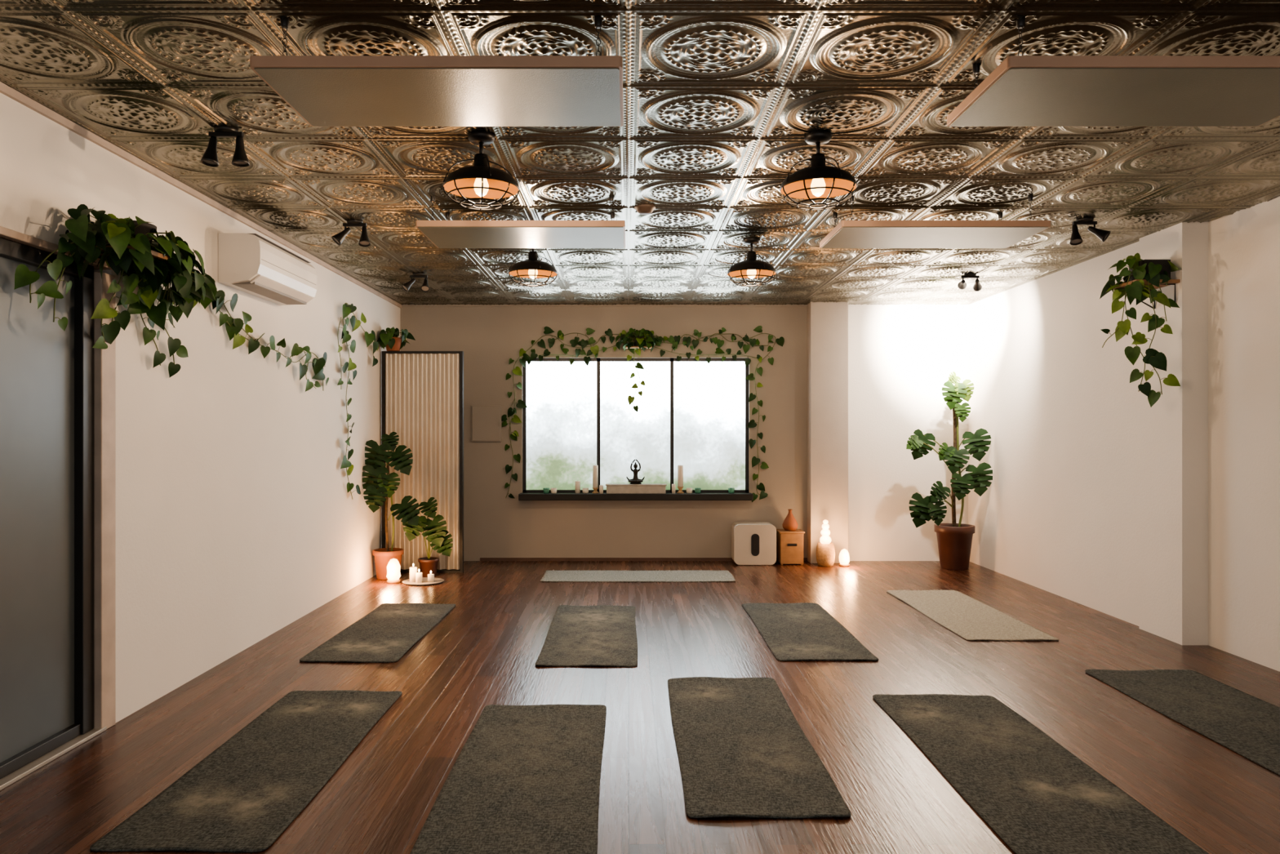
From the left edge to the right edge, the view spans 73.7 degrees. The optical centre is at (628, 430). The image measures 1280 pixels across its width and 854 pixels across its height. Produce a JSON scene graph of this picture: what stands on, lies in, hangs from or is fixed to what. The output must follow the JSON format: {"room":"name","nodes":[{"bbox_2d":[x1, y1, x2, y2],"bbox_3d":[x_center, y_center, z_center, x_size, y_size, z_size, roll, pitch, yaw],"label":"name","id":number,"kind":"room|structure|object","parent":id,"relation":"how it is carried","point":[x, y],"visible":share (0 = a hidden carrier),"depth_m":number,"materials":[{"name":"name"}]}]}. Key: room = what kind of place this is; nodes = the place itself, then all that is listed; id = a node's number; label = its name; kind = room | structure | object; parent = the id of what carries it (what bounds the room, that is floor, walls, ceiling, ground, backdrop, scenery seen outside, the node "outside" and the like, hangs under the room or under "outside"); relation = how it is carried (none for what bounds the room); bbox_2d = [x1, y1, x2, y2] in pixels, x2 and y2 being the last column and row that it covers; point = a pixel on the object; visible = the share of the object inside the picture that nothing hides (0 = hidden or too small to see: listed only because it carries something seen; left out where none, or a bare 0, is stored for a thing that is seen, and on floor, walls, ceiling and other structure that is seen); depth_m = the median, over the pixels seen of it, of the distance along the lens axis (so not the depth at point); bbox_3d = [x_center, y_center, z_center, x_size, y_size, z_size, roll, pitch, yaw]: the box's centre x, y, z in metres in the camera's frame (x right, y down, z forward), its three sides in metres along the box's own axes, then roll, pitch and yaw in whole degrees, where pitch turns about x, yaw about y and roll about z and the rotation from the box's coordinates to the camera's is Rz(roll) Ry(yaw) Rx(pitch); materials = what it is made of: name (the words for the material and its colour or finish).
{"room":"exercise studio","nodes":[
{"label":"exercise studio","id":0,"kind":"room"},
{"bbox_2d":[0,93,399,722],"bbox_3d":[-2.540,0.000,5.830,0.160,2.800,7.060,0,0,0],"label":"wall","id":1,"kind":"structure","parent":0,"point":[237,520],"depth_m":5.04,"materials":[{"name":"beige paint"}]},
{"bbox_2d":[0,237,93,778],"bbox_3d":[-2.525,0.307,3.135,0.090,2.145,1.650,0,0,0],"label":"door","id":2,"kind":"structure","parent":1,"relation":"in","point":[46,370],"depth_m":3.66,"materials":[{"name":"black metal"}]},
{"bbox_2d":[0,726,106,790],"bbox_3d":[-2.533,1.391,3.100,0.175,0.018,1.800,0,0,0],"label":"trim","id":3,"kind":"structure","parent":1,"relation":"attached to","point":[27,769],"depth_m":3.62,"materials":[{"name":"wood"}]},
{"bbox_2d":[0,226,115,728],"bbox_3d":[-2.514,0.300,3.138,0.132,2.200,1.875,0,0,0],"label":"trim","id":4,"kind":"structure","parent":1,"relation":"attached to","point":[104,360],"depth_m":3.98,"materials":[{"name":"white paint"}]},
{"bbox_2d":[13,204,328,391],"bbox_3d":[-2.254,-0.640,5.133,0.405,0.715,3.507,0,0,0],"label":"pothos","id":5,"kind":"object","parent":1,"relation":"attached to","point":[142,261],"visible":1,"depth_m":3.99,"materials":[{"name":"green plant"}]},
{"bbox_2d":[0,81,402,307],"bbox_3d":[-2.451,-1.341,4.000,0.018,0.033,10.400,0,0,0],"label":"trim","id":6,"kind":"structure","parent":1,"relation":"attached to","point":[5,90],"depth_m":4.42,"materials":[{"name":"white paint"}]},
{"bbox_2d":[217,233,316,305],"bbox_3d":[-2.332,-1.038,5.575,0.252,0.300,0.930,0,0,0],"label":"air conditioner","id":7,"kind":"object","parent":1,"relation":"attached to","point":[251,264],"visible":1,"depth_m":5.26,"materials":[{"name":"white plastic"}]},
{"bbox_2d":[337,302,378,498],"bbox_3d":[-2.399,-0.257,7.645,0.105,1.717,1.088,0,0,2],"label":"pothos vine","id":8,"kind":"object","parent":1,"relation":"attached to","point":[348,308],"visible":1,"depth_m":7.38,"materials":[{"name":"green plant"}]},
{"bbox_2d":[0,0,1279,305],"bbox_3d":[0.678,-1.363,4.049,6.355,0.016,10.498,0,0,0],"label":"ceiling","id":9,"kind":"structure","parent":0,"point":[722,98],"depth_m":3.98,"materials":[{"name":"metal"}]},
{"bbox_2d":[200,124,249,167],"bbox_3d":[-1.822,-1.285,3.860,0.211,0.168,0.100,0,0,0],"label":"ceiling spotlight","id":10,"kind":"object","parent":9,"relation":"attached to","point":[210,158],"visible":1,"depth_m":3.85,"materials":[{"name":"black metal"}]},
{"bbox_2d":[331,218,370,247],"bbox_3d":[-1.798,-1.284,5.543,0.253,0.171,0.114,0,0,0],"label":"ceiling spotlight","id":11,"kind":"object","parent":9,"relation":"attached to","point":[364,241],"visible":1,"depth_m":5.53,"materials":[{"name":"black metal"}]},
{"bbox_2d":[401,272,429,292],"bbox_3d":[-1.839,-1.284,7.385,0.248,0.169,0.131,0,0,0],"label":"ceiling spotlight","id":12,"kind":"object","parent":9,"relation":"attached to","point":[406,286],"visible":1,"depth_m":7.37,"materials":[{"name":"black metal"}]},
{"bbox_2d":[249,16,623,126],"bbox_3d":[-0.620,-1.268,3.010,1.200,0.202,0.540,0,0,0],"label":"panel","id":13,"kind":"object","parent":9,"relation":"hanging from","point":[324,91],"visible":1,"depth_m":2.91,"materials":[{"name":"white metal"}]},
{"bbox_2d":[442,129,519,210],"bbox_3d":[-0.680,-1.203,3.940,0.352,0.332,0.352,0,0,0],"label":"pendant lamp","id":14,"kind":"object","parent":9,"relation":"hanging from","point":[480,181],"visible":1,"depth_m":3.91,"materials":[{"name":"black metal"}]},
{"bbox_2d":[415,195,625,248],"bbox_3d":[-0.620,-1.268,5.170,1.200,0.202,0.580,0,0,0],"label":"panel","id":15,"kind":"object","parent":9,"relation":"hanging from","point":[448,233],"visible":1,"depth_m":5.07,"materials":[{"name":"white metal"}]},
{"bbox_2d":[507,248,557,286],"bbox_3d":[-0.680,-1.203,6.070,0.352,0.332,0.352,0,0,0],"label":"pendant lamp","id":16,"kind":"object","parent":9,"relation":"hanging from","point":[532,268],"visible":0.97,"depth_m":6.04,"materials":[{"name":"black metal"}]},
{"bbox_2d":[634,203,655,214],"bbox_3d":[0.100,-1.347,5.200,0.130,0.045,0.130,0,0,0],"label":"smoke detector","id":17,"kind":"object","parent":9,"relation":"attached to","point":[643,209],"visible":1,"depth_m":5.16,"materials":[{"name":"plastic"}]},
{"bbox_2d":[726,237,776,286],"bbox_3d":[0.875,-1.203,6.070,0.352,0.332,0.352,0,0,0],"label":"pendant lamp","id":18,"kind":"object","parent":9,"relation":"hanging from","point":[752,268],"visible":1,"depth_m":6.04,"materials":[{"name":"black metal"}]},
{"bbox_2d":[779,129,857,210],"bbox_3d":[0.875,-1.203,3.940,0.352,0.332,0.352,0,0,0],"label":"pendant lamp","id":19,"kind":"object","parent":9,"relation":"hanging from","point":[818,180],"visible":1,"depth_m":3.91,"materials":[{"name":"black metal"}]},
{"bbox_2d":[819,195,1050,248],"bbox_3d":[1.820,-1.268,5.170,1.200,0.202,0.580,0,0,0],"label":"panel","id":20,"kind":"object","parent":9,"relation":"hanging from","point":[999,233],"visible":1,"depth_m":5.07,"materials":[{"name":"white metal"}]},
{"bbox_2d":[957,272,982,291],"bbox_3d":[2.991,-1.297,7.442,0.213,0.144,0.144,0,0,0],"label":"ceiling spotlight","id":21,"kind":"object","parent":9,"relation":"attached to","point":[977,286],"visible":1,"depth_m":7.42,"materials":[{"name":"black metal"}]},
{"bbox_2d":[1069,216,1111,245],"bbox_3d":[2.961,-1.284,5.488,0.255,0.171,0.123,0,0,0],"label":"ceiling spotlight","id":22,"kind":"object","parent":9,"relation":"attached to","point":[1076,239],"visible":1,"depth_m":5.48,"materials":[{"name":"black metal"}]},
{"bbox_2d":[946,16,1279,126],"bbox_3d":[1.820,-1.268,3.010,1.200,0.202,0.540,0,0,0],"label":"panel","id":23,"kind":"object","parent":9,"relation":"hanging from","point":[1022,91],"visible":1,"depth_m":2.94,"materials":[{"name":"white metal"}]},
{"bbox_2d":[0,560,1279,853],"bbox_3d":[0.665,1.450,4.080,6.570,0.100,10.560,0,0,0],"label":"floor","id":24,"kind":"structure","parent":0,"point":[486,651],"depth_m":4.43,"materials":[{"name":"laminate"}]},
{"bbox_2d":[89,689,401,852],"bbox_3d":[-1.505,1.394,3.705,0.608,0.011,1.743,0,0,0],"label":"yoga mat","id":25,"kind":"object","parent":24,"relation":"on","point":[243,795],"visible":1,"depth_m":3.40,"materials":[{"name":"fabric"}]},
{"bbox_2d":[299,603,455,662],"bbox_3d":[-1.695,1.393,6.020,0.608,0.013,1.728,0,0,1],"label":"yoga mat","id":26,"kind":"object","parent":24,"relation":"on","point":[384,634],"visible":1,"depth_m":5.84,"materials":[{"name":"fabric"}]},
{"bbox_2d":[362,431,419,579],"bbox_3d":[-2.199,0.702,8.061,0.515,1.395,0.425,0,0,0],"label":"potted plant","id":27,"kind":"object","parent":24,"relation":"on","point":[374,485],"visible":0.95,"depth_m":7.97,"materials":[{"name":"green plant"}]},
{"bbox_2d":[386,558,400,583],"bbox_3d":[-2.169,1.288,7.879,0.126,0.225,0.126,0,0,0],"label":"salt lamp","id":28,"kind":"object","parent":24,"relation":"on","point":[393,574],"visible":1,"depth_m":7.84,"materials":[{"name":"white stone"}]},
{"bbox_2d":[381,351,463,573],"bbox_3d":[-2.040,0.305,8.460,0.800,2.190,0.060,0,0,0],"label":"screen","id":29,"kind":"object","parent":24,"relation":"on","point":[422,392],"visible":0.63,"depth_m":8.46,"materials":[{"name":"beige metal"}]},
{"bbox_2d":[376,326,415,351],"bbox_3d":[-2.297,-0.914,8.421,0.319,0.243,0.380,0,0,0],"label":"pothos","id":30,"kind":"object","parent":29,"relation":"on","point":[389,340],"visible":0.99,"depth_m":8.39,"materials":[{"name":"green plant"}]},
{"bbox_2d":[402,563,444,585],"bbox_3d":[-1.900,1.314,7.900,0.380,0.170,0.380,0,0,0],"label":"tray","id":31,"kind":"object","parent":24,"relation":"on","point":[415,578],"visible":1,"depth_m":7.88,"materials":[{"name":"ceramic"}]},
{"bbox_2d":[402,497,453,577],"bbox_3d":[-1.904,1.015,8.189,0.475,0.770,0.304,0,0,0],"label":"philodendron","id":32,"kind":"object","parent":24,"relation":"on","point":[436,532],"visible":0.91,"depth_m":8.09,"materials":[{"name":"green plant"}]},
{"bbox_2d":[410,704,606,853],"bbox_3d":[-0.418,1.393,3.460,0.623,0.014,1.758,0,0,0],"label":"yoga mat","id":33,"kind":"object","parent":24,"relation":"on","point":[526,779],"visible":1,"depth_m":3.35,"materials":[{"name":"fabric"}]},
{"bbox_2d":[535,604,637,666],"bbox_3d":[-0.252,1.391,5.930,0.620,0.016,1.738,0,0,0],"label":"yoga mat","id":34,"kind":"object","parent":24,"relation":"on","point":[598,635],"visible":1,"depth_m":5.75,"materials":[{"name":"fabric"}]},
{"bbox_2d":[540,569,735,582],"bbox_3d":[0.090,1.393,8.220,1.828,0.012,0.628,0,0,0],"label":"yoga mat","id":35,"kind":"object","parent":24,"relation":"on","point":[592,575],"visible":1,"depth_m":8.19,"materials":[{"name":"beige fabric"}]},
{"bbox_2d":[731,521,776,564],"bbox_3d":[1.320,1.188,9.017,0.440,0.425,0.266,0,0,0],"label":"air purifier","id":36,"kind":"object","parent":24,"relation":"on","point":[753,543],"visible":1,"depth_m":8.89,"materials":[{"name":"white plastic"}]},
{"bbox_2d":[667,676,850,817],"bbox_3d":[0.512,1.391,3.940,0.608,0.018,1.733,0,0,0],"label":"yoga mat","id":37,"kind":"object","parent":24,"relation":"on","point":[742,750],"visible":1,"depth_m":3.67,"materials":[{"name":"fabric"}]},
{"bbox_2d":[776,528,804,564],"bbox_3d":[1.710,1.225,9.030,0.260,0.350,0.240,0,0,0],"label":"wooden crate","id":38,"kind":"object","parent":24,"relation":"on","point":[789,543],"visible":0.94,"depth_m":8.92,"materials":[{"name":"brown wood"}]},
{"bbox_2d":[782,509,798,530],"bbox_3d":[1.710,0.938,9.030,0.164,0.222,0.164,0,0,0],"label":"urn","id":39,"kind":"object","parent":38,"relation":"on","point":[789,523],"visible":1,"depth_m":8.98,"materials":[{"name":"ceramic"}]},
{"bbox_2d":[742,602,878,661],"bbox_3d":[1.220,1.392,6.040,0.628,0.014,1.707,0,0,0],"label":"yoga mat","id":40,"kind":"object","parent":24,"relation":"on","point":[798,631],"visible":1,"depth_m":5.86,"materials":[{"name":"grey fabric"}]},
{"bbox_2d":[816,520,835,566],"bbox_3d":[2.050,1.161,8.880,0.196,0.478,0.195,0,0,28],"label":"lamp","id":41,"kind":"object","parent":24,"relation":"on","point":[825,549],"visible":1,"depth_m":8.82,"materials":[{"name":"orange stone"}]},
{"bbox_2d":[839,548,849,566],"bbox_3d":[2.240,1.310,8.860,0.110,0.180,0.110,0,0,0],"label":"salt lamp","id":42,"kind":"object","parent":24,"relation":"on","point":[844,558],"visible":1,"depth_m":8.82,"materials":[{"name":"white stone"}]},
{"bbox_2d":[906,371,992,569],"bbox_3d":[3.227,0.396,8.708,0.856,2.008,0.416,0,0,0],"label":"monstera","id":43,"kind":"object","parent":24,"relation":"on","point":[954,540],"visible":1,"depth_m":8.59,"materials":[{"name":"green plant"}]},
{"bbox_2d":[886,590,1058,640],"bbox_3d":[2.563,1.392,6.570,0.628,0.014,1.768,0,0,-1],"label":"yoga mat","id":44,"kind":"object","parent":24,"relation":"on","point":[969,618],"visible":1,"depth_m":6.40,"materials":[{"name":"beige fabric"}]},
{"bbox_2d":[872,693,1208,853],"bbox_3d":[1.598,1.393,3.630,0.643,0.013,1.748,0,0,0],"label":"yoga mat","id":45,"kind":"object","parent":24,"relation":"on","point":[1038,797],"visible":1,"depth_m":3.38,"materials":[{"name":"fabric"}]},
{"bbox_2d":[1084,669,1279,775],"bbox_3d":[2.962,1.393,4.100,0.648,0.013,1.748,0,0,0],"label":"yoga mat","id":46,"kind":"object","parent":24,"relation":"on","point":[1247,725],"visible":1,"depth_m":4.30,"materials":[{"name":"grey fabric"}]},
{"bbox_2d":[400,303,968,560],"bbox_3d":[0.600,0.000,9.280,6.120,2.800,0.160,0,0,0],"label":"wall","id":47,"kind":"structure","parent":0,"point":[495,525],"depth_m":9.20,"materials":[{"name":"beige paint"}]},
{"bbox_2d":[471,405,501,441],"bbox_3d":[-1.530,-0.080,9.177,0.320,0.390,0.044,0,0,0],"label":"box","id":48,"kind":"object","parent":47,"relation":"attached to","point":[486,420],"visible":1,"depth_m":9.16,"materials":[{"name":"beige paint"}]},
{"bbox_2d":[401,304,807,306],"bbox_3d":[-0.258,-1.349,9.190,4.365,0.018,0.020,0,0,0],"label":"trim","id":49,"kind":"structure","parent":47,"relation":"attached to","point":[402,305],"depth_m":9.18,"materials":[{"name":"beige paint"}]},
{"bbox_2d":[522,358,748,492],"bbox_3d":[0.077,-0.062,9.255,2.445,1.455,0.050,0,0,0],"label":"window","id":50,"kind":"structure","parent":47,"relation":"in","point":[693,414],"depth_m":9.25,"materials":[{"name":"clear glass"}]},
{"bbox_2d":[518,492,753,500],"bbox_3d":[0.078,0.700,9.195,2.485,0.070,0.330,0,0,0],"label":"window sill","id":51,"kind":"structure","parent":47,"relation":"attached to","point":[524,495],"depth_m":9.03,"materials":[{"name":"black wood"}]},
{"bbox_2d":[542,487,549,493],"bbox_3d":[-0.880,0.637,9.130,0.068,0.056,0.067,0,0,0],"label":"tealight holder","id":52,"kind":"object","parent":51,"relation":"on","point":[546,490],"visible":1,"depth_m":9.10,"materials":[{"name":"green glass"}]},
{"bbox_2d":[551,487,556,493],"bbox_3d":[-0.800,0.637,9.130,0.068,0.056,0.067,0,0,0],"label":"tealight holder","id":53,"kind":"object","parent":51,"relation":"on","point":[553,490],"visible":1,"depth_m":9.10,"materials":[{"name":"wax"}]},
{"bbox_2d":[574,480,580,493],"bbox_3d":[-0.545,0.594,9.140,0.056,0.142,0.056,0,0,0],"label":"pillar candle","id":54,"kind":"object","parent":51,"relation":"on","point":[577,483],"visible":1,"depth_m":9.12,"materials":[{"name":"wax"}]},
{"bbox_2d":[582,487,588,493],"bbox_3d":[-0.460,0.637,9.130,0.068,0.056,0.067,0,0,0],"label":"tealight holder","id":55,"kind":"object","parent":51,"relation":"on","point":[585,490],"visible":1,"depth_m":9.10,"materials":[{"name":"wax"}]},
{"bbox_2d":[591,463,598,493],"bbox_3d":[-0.355,0.509,9.130,0.073,0.312,0.072,0,0,0],"label":"pillar candle","id":56,"kind":"object","parent":51,"relation":"on","point":[595,468],"visible":1,"depth_m":9.11,"materials":[{"name":"wax"}]},
{"bbox_2d":[599,484,603,493],"bbox_3d":[-0.290,0.614,9.080,0.044,0.102,0.044,0,0,0],"label":"pillar candle","id":57,"kind":"object","parent":51,"relation":"on","point":[601,486],"visible":1,"depth_m":9.06,"materials":[{"name":"wax"}]},
{"bbox_2d":[605,483,666,493],"bbox_3d":[0.080,0.615,9.115,0.650,0.100,0.130,0,0,0],"label":"plinth","id":58,"kind":"object","parent":51,"relation":"on","point":[611,488],"visible":0.98,"depth_m":9.06,"materials":[{"name":"wood"}]},
{"bbox_2d":[626,458,644,484],"bbox_3d":[0.077,0.431,9.111,0.157,0.266,0.139,0,0,-39],"label":"statue","id":59,"kind":"object","parent":58,"relation":"on","point":[635,480],"visible":1,"depth_m":9.10,"materials":[{"name":"brown metal"}]},
{"bbox_2d":[671,484,675,493],"bbox_3d":[0.480,0.609,9.100,0.040,0.112,0.040,0,0,0],"label":"pillar candle","id":60,"kind":"object","parent":51,"relation":"on","point":[673,485],"visible":1,"depth_m":9.08,"materials":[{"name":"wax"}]},
{"bbox_2d":[676,463,684,493],"bbox_3d":[0.555,0.509,9.130,0.078,0.312,0.077,0,0,0],"label":"pillar candle","id":61,"kind":"object","parent":51,"relation":"on","point":[680,468],"visible":1,"depth_m":9.10,"materials":[{"name":"wax"}]},
{"bbox_2d":[686,487,692,493],"bbox_3d":[0.650,0.637,9.130,0.068,0.056,0.067,0,0,0],"label":"tealight holder","id":62,"kind":"object","parent":51,"relation":"on","point":[689,490],"visible":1,"depth_m":9.10,"materials":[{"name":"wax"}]},
{"bbox_2d":[694,487,701,493],"bbox_3d":[0.740,0.637,9.130,0.068,0.056,0.067,0,0,0],"label":"tealight holder","id":63,"kind":"object","parent":51,"relation":"on","point":[697,490],"visible":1,"depth_m":9.10,"materials":[{"name":"green glass"}]},
{"bbox_2d":[728,487,734,493],"bbox_3d":[1.100,0.637,9.130,0.068,0.056,0.067,0,0,0],"label":"tealight holder","id":64,"kind":"object","parent":51,"relation":"on","point":[731,490],"visible":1,"depth_m":9.10,"materials":[{"name":"green glass"}]},
{"bbox_2d":[501,325,784,502],"bbox_3d":[0.154,-0.180,9.063,3.033,1.892,0.269,0,0,0],"label":"pothos vine","id":65,"kind":"object","parent":47,"relation":"in","point":[640,337],"depth_m":9.14,"materials":[{"name":"green plant"}]},
{"bbox_2d":[480,557,807,560],"bbox_3d":[0.163,1.383,9.194,3.525,0.035,0.012,0,0,0],"label":"baseboard","id":66,"kind":"structure","parent":47,"relation":"attached to","point":[481,558],"depth_m":9.19,"materials":[{"name":"brown wood"}]},
{"bbox_2d":[807,301,848,563],"bbox_3d":[2.125,0.000,9.190,0.400,2.800,0.340,0,0,0],"label":"column","id":67,"kind":"structure","parent":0,"point":[827,322],"depth_m":9.02,"materials":[{"name":"paint"}]},
{"bbox_2d":[968,241,1138,626],"bbox_3d":[3.810,0.000,7.705,0.300,2.800,3.310,0,0,0],"label":"wall","id":68,"kind":"structure","parent":0,"point":[1058,514],"depth_m":7.27,"materials":[{"name":"beige paint"}]},
{"bbox_2d":[1138,221,1208,644],"bbox_3d":[3.790,0.000,5.815,0.340,2.800,0.470,0,0,0],"label":"column","id":69,"kind":"structure","parent":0,"point":[1173,433],"depth_m":5.62,"materials":[{"name":"beige paint"}]},
{"bbox_2d":[1099,253,1180,407],"bbox_3d":[3.369,-0.669,5.698,0.502,1.032,0.404,0,0,0],"label":"pothos","id":70,"kind":"object","parent":69,"relation":"hanging from","point":[1142,279],"visible":1,"depth_m":5.60,"materials":[{"name":"green plant"}]},
{"bbox_2d":[1208,195,1279,671],"bbox_3d":[3.875,0.000,2.190,0.170,2.800,6.780,0,0,0],"label":"wall","id":71,"kind":"structure","parent":0,"point":[1244,245],"depth_m":5.25,"materials":[{"name":"beige paint"}]}
]}

